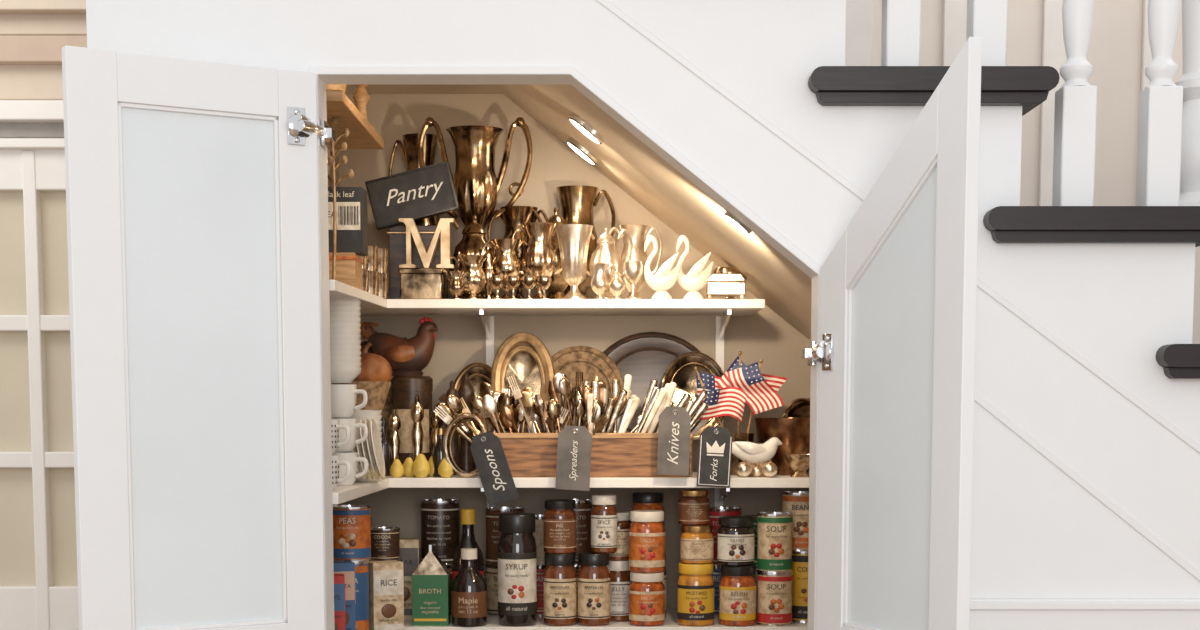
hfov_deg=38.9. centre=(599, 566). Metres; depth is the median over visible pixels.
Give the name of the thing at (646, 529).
jar
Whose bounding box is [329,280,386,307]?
shelf board
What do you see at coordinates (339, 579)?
box
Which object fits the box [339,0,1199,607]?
wall
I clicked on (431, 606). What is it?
carton
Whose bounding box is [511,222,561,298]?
trophy cup
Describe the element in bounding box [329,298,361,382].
bowls
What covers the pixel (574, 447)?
tag
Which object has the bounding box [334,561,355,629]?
box
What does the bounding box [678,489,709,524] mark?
honey jar
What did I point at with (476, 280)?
creamer
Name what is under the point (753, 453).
dove
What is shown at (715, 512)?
can
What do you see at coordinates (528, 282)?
goblet
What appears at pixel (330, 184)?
wall
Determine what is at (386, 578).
box
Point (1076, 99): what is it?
baluster
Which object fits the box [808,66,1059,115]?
stair tread
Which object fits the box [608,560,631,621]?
jam jar
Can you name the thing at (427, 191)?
chalkboard sign
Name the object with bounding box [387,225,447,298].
box
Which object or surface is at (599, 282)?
creamer
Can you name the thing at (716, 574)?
can
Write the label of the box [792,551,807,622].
can
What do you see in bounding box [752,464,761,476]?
ball ornament
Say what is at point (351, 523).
can
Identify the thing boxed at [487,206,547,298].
trophy cup
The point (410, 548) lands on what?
box
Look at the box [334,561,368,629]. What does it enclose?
box
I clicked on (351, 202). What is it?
box
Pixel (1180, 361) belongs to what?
stair tread
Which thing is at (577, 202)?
pitcher
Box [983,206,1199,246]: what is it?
stair tread
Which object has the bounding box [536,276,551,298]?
goblet
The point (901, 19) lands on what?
baluster
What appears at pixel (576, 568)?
can
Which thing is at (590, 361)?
wicker tray
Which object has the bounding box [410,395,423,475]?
pepper mill
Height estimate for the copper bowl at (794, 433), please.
0.176 m
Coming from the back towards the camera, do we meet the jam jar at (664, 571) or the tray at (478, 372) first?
the tray at (478, 372)
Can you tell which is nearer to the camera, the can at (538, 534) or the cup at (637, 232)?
the cup at (637, 232)
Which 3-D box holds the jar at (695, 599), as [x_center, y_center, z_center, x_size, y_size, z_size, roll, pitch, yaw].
[0.216,0.060,3.828,0.083,0.139,0.084,0,6,0]
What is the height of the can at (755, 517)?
0.116 m
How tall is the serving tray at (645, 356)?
0.282 m
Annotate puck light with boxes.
[567,138,598,164]
[569,113,603,143]
[725,211,751,233]
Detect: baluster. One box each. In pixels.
[881,0,920,65]
[966,0,1007,65]
[1052,0,1096,205]
[1136,0,1182,205]
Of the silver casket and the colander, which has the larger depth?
the colander
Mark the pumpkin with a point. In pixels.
(375, 367)
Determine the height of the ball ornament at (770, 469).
0.038 m
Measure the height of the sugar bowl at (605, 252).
0.162 m
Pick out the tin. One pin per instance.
(415, 283)
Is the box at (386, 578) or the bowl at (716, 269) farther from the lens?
the bowl at (716, 269)
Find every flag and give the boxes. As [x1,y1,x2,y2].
[694,366,720,426]
[699,384,746,426]
[716,351,786,433]
[727,359,783,433]
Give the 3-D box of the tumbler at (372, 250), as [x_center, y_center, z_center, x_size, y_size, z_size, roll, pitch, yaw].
[-0.493,-0.630,3.626,0.044,0.104,0.044,0,6,0]
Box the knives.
[585,374,709,435]
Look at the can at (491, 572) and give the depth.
3.99 m
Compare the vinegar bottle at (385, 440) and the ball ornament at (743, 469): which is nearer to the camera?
the ball ornament at (743, 469)
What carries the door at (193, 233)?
attached to the wall at (1036, 532)
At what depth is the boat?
3.80 m
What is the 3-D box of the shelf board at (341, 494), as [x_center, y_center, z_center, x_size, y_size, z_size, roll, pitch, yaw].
[-0.543,-0.157,3.461,0.154,0.022,0.600,0,6,0]
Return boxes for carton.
[412,543,450,625]
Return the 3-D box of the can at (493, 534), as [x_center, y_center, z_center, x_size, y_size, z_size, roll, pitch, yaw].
[-0.224,-0.072,4.012,0.094,0.134,0.094,0,6,0]
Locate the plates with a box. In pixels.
[349,418,384,479]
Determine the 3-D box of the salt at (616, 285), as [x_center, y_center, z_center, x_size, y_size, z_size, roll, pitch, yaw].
[0.037,-0.622,3.747,0.040,0.064,0.040,0,6,0]
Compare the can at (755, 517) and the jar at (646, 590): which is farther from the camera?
the can at (755, 517)
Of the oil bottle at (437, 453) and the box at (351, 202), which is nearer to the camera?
the box at (351, 202)
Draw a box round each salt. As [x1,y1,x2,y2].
[452,252,463,298]
[482,246,493,298]
[608,270,625,298]
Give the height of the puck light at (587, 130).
0.060 m
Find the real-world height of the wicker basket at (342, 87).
0.075 m
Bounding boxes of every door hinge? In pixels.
[287,106,335,149]
[802,333,832,370]
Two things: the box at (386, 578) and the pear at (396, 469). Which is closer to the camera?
the box at (386, 578)
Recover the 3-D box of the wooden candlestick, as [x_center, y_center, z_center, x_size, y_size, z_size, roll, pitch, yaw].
[-0.500,-0.972,3.562,0.056,0.115,0.056,0,6,0]
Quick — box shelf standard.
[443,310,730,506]
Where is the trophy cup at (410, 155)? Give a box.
[388,133,439,224]
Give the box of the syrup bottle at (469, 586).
[451,548,486,626]
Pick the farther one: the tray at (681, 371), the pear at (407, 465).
the tray at (681, 371)
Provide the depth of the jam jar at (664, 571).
3.91 m
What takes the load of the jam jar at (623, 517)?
on the jam jar at (620, 582)
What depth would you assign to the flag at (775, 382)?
3.88 m
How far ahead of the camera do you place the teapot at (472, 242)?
3.82 m
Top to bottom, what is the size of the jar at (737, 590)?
0.134 m
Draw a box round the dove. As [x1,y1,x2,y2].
[732,437,781,476]
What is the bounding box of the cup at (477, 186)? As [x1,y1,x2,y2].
[418,117,531,297]
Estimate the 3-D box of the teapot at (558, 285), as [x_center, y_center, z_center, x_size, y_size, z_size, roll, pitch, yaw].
[-0.097,-0.715,3.909,0.131,0.218,0.102,4,7,37]
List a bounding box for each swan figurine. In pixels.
[644,235,681,298]
[676,235,713,298]
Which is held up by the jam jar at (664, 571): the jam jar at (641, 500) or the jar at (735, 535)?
the jam jar at (641, 500)
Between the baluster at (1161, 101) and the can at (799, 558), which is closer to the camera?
the baluster at (1161, 101)
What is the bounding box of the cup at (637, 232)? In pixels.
[608,224,662,298]
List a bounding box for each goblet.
[489,276,504,298]
[505,276,520,298]
[521,276,535,298]
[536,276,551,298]
[623,261,642,298]
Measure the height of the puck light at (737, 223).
0.044 m
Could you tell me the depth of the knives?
3.80 m
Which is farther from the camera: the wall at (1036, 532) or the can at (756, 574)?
the can at (756, 574)
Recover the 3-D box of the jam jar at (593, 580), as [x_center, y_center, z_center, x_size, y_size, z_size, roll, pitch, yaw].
[-0.013,0.049,3.827,0.074,0.161,0.075,0,6,0]
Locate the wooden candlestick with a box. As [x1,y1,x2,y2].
[353,84,374,128]
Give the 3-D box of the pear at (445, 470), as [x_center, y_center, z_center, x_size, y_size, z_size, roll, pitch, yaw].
[-0.342,-0.226,3.776,0.036,0.053,0.036,0,6,0]
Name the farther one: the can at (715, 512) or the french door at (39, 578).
the french door at (39, 578)
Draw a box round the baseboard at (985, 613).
[969,598,1199,629]
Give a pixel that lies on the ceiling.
(624, 159)
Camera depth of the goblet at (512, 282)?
3.73 m
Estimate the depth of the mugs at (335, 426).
3.24 m
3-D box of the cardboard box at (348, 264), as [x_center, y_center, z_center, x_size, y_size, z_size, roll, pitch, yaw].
[-0.538,-0.600,3.468,0.097,0.074,0.104,0,6,0]
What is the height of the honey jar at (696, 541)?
0.085 m
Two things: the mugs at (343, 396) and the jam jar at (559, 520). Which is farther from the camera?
the jam jar at (559, 520)
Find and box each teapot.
[448,216,511,298]
[522,208,568,298]
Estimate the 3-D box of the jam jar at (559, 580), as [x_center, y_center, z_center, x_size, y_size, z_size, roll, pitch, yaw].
[-0.090,0.049,3.827,0.074,0.161,0.075,0,6,0]
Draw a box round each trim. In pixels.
[596,0,1199,452]
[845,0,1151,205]
[974,391,1199,580]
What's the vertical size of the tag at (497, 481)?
0.167 m
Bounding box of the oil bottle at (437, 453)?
[432,428,444,476]
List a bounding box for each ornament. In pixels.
[398,218,453,268]
[736,460,751,476]
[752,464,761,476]
[762,460,777,476]
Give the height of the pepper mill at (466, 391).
0.236 m
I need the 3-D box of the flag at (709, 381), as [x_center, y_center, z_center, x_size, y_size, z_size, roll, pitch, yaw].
[0.272,-0.350,3.896,0.114,0.219,0.021,0,6,2]
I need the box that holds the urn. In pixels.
[481,239,526,298]
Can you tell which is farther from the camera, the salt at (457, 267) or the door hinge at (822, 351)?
the salt at (457, 267)
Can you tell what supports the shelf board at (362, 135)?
attached to the wall at (330, 184)
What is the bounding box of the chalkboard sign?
[365,161,459,229]
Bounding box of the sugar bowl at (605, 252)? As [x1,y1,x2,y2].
[586,228,632,298]
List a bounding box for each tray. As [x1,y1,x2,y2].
[454,362,495,443]
[490,332,554,431]
[547,346,623,431]
[603,332,699,431]
[660,352,723,439]
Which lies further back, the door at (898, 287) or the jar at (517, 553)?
the jar at (517, 553)
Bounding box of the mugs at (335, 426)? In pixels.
[331,419,350,489]
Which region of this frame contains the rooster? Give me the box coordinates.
[360,317,437,375]
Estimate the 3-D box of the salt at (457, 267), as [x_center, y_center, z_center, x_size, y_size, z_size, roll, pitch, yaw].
[-0.316,-0.651,3.815,0.036,0.110,0.036,0,6,0]
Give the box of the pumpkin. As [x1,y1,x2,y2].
[353,342,391,381]
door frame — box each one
[0,0,86,148]
[309,66,821,629]
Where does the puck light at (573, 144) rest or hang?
attached to the ceiling
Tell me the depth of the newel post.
3.16 m
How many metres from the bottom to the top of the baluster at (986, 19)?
0.895 m
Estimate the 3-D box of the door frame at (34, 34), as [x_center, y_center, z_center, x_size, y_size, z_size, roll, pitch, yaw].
[-1.766,-1.403,4.600,0.815,0.551,0.190,0,6,0]
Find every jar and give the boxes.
[498,513,536,625]
[543,499,576,553]
[543,553,576,625]
[577,552,610,625]
[591,494,616,552]
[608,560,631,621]
[609,511,630,560]
[629,510,664,572]
[629,572,664,625]
[631,492,664,523]
[662,553,666,617]
[677,562,714,625]
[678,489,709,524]
[680,524,713,563]
[717,516,754,565]
[719,565,756,625]
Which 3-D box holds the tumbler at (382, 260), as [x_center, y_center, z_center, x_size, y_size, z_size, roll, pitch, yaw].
[-0.479,-0.636,3.680,0.044,0.104,0.044,0,6,0]
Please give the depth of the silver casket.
3.76 m
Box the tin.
[398,268,444,298]
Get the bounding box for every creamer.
[444,255,486,298]
[448,271,469,298]
[591,263,616,298]
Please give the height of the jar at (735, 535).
0.108 m
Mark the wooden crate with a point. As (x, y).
(627, 454)
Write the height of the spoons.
0.206 m
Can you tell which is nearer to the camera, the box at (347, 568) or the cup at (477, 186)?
the box at (347, 568)
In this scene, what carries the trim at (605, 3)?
attached to the wall at (1036, 532)
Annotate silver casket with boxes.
[706,269,745,298]
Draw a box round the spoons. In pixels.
[433,372,641,442]
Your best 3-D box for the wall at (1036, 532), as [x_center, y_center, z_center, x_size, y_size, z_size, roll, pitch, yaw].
[0.862,-0.502,3.071,3.525,2.900,0.090,0,6,0]
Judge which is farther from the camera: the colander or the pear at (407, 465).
the colander
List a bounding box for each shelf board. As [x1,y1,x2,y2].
[326,90,383,148]
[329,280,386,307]
[332,478,388,503]
[360,299,764,315]
[374,471,808,487]
[404,608,807,629]
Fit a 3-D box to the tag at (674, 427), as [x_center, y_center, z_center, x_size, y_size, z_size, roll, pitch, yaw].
[0.162,-0.278,3.752,0.075,0.151,0.062,0,6,0]
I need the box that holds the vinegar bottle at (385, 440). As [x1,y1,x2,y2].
[380,418,390,475]
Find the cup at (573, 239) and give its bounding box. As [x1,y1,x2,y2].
[555,224,592,298]
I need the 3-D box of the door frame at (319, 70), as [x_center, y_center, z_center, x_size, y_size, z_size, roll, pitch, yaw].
[-0.054,0.033,3.075,0.912,1.833,0.006,0,6,0]
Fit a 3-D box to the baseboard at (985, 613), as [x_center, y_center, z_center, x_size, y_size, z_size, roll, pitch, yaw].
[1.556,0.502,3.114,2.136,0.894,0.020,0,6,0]
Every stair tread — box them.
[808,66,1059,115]
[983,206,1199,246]
[1156,344,1199,378]
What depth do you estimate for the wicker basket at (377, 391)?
3.63 m
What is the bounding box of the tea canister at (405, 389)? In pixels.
[392,376,432,464]
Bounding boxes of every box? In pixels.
[328,187,367,255]
[329,252,362,289]
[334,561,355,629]
[334,574,344,629]
[368,560,403,629]
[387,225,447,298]
[400,538,420,619]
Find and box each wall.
[86,0,1199,629]
[327,149,343,504]
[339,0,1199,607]
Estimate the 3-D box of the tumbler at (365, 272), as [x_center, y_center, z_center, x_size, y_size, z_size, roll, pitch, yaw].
[-0.507,-0.625,3.576,0.044,0.104,0.044,0,6,0]
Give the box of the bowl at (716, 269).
[712,267,746,298]
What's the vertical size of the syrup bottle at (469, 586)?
0.173 m
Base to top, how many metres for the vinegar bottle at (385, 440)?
0.131 m
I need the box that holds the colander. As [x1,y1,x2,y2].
[781,398,809,468]
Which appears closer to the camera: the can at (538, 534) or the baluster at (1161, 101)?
the baluster at (1161, 101)
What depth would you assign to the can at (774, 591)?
3.80 m
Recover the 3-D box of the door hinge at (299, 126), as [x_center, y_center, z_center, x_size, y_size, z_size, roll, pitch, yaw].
[-0.502,-0.769,2.998,0.034,0.064,0.151,2,6,19]
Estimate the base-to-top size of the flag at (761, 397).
0.234 m
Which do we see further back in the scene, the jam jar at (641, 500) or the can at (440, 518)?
the can at (440, 518)
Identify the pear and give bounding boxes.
[390,456,403,476]
[403,455,413,476]
[412,450,429,477]
[428,456,433,476]
[438,457,453,477]
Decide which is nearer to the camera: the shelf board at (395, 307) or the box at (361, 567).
the box at (361, 567)
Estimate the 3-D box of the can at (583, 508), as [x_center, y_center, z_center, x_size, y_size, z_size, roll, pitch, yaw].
[-0.059,-0.082,4.011,0.094,0.153,0.094,0,6,0]
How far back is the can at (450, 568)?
3.99 m
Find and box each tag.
[470,431,518,506]
[555,425,591,490]
[657,406,690,475]
[697,426,732,487]
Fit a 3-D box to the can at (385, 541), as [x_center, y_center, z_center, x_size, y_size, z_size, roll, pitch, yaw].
[-0.487,-0.052,3.833,0.072,0.072,0.072,0,6,0]
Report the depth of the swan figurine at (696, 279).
3.75 m
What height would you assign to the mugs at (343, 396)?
0.202 m
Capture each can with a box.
[333,505,371,561]
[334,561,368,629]
[369,527,399,560]
[420,499,459,566]
[447,566,452,604]
[485,507,524,566]
[485,565,497,615]
[533,515,545,566]
[537,567,545,615]
[572,499,592,566]
[574,567,579,615]
[709,507,741,566]
[711,566,722,615]
[743,515,757,566]
[753,567,757,615]
[757,512,792,573]
[757,572,792,625]
[782,491,808,550]
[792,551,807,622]
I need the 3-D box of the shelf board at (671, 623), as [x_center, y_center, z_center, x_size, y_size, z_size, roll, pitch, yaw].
[-0.037,0.128,3.966,1.167,0.022,0.349,0,6,0]
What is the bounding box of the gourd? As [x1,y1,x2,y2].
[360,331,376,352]
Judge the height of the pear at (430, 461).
0.056 m
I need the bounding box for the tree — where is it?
[327,117,353,284]
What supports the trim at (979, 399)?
attached to the wall at (1036, 532)
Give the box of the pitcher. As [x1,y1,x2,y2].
[556,185,615,298]
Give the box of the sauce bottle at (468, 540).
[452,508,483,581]
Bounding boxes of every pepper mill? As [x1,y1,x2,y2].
[387,408,400,475]
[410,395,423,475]
[429,404,442,450]
[444,381,460,474]
[458,373,475,471]
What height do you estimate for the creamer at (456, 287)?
0.061 m
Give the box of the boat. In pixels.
[783,454,809,476]
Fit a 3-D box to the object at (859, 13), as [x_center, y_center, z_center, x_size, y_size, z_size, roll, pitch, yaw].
[1.428,-1.395,3.982,2.655,2.100,0.014,0,6,0]
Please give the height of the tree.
0.376 m
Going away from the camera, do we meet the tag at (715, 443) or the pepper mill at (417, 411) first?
the tag at (715, 443)
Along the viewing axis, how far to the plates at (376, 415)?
3.65 m
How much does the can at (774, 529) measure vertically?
0.132 m
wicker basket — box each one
[326,84,346,92]
[332,381,390,409]
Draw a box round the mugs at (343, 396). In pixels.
[331,384,368,485]
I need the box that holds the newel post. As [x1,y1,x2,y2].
[1175,0,1199,205]
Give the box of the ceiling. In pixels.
[345,84,811,340]
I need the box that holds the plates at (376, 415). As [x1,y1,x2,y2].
[352,410,382,479]
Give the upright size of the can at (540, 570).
0.115 m
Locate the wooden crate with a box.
[479,432,692,476]
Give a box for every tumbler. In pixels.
[361,244,368,291]
[367,246,378,294]
[377,248,388,297]
[730,433,753,474]
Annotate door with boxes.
[0,149,78,629]
[62,45,324,629]
[816,37,981,629]
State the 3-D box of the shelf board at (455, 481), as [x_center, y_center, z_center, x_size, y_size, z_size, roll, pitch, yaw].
[-0.037,-0.203,3.933,1.167,0.022,0.349,0,6,0]
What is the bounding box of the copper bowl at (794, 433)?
[755,398,809,474]

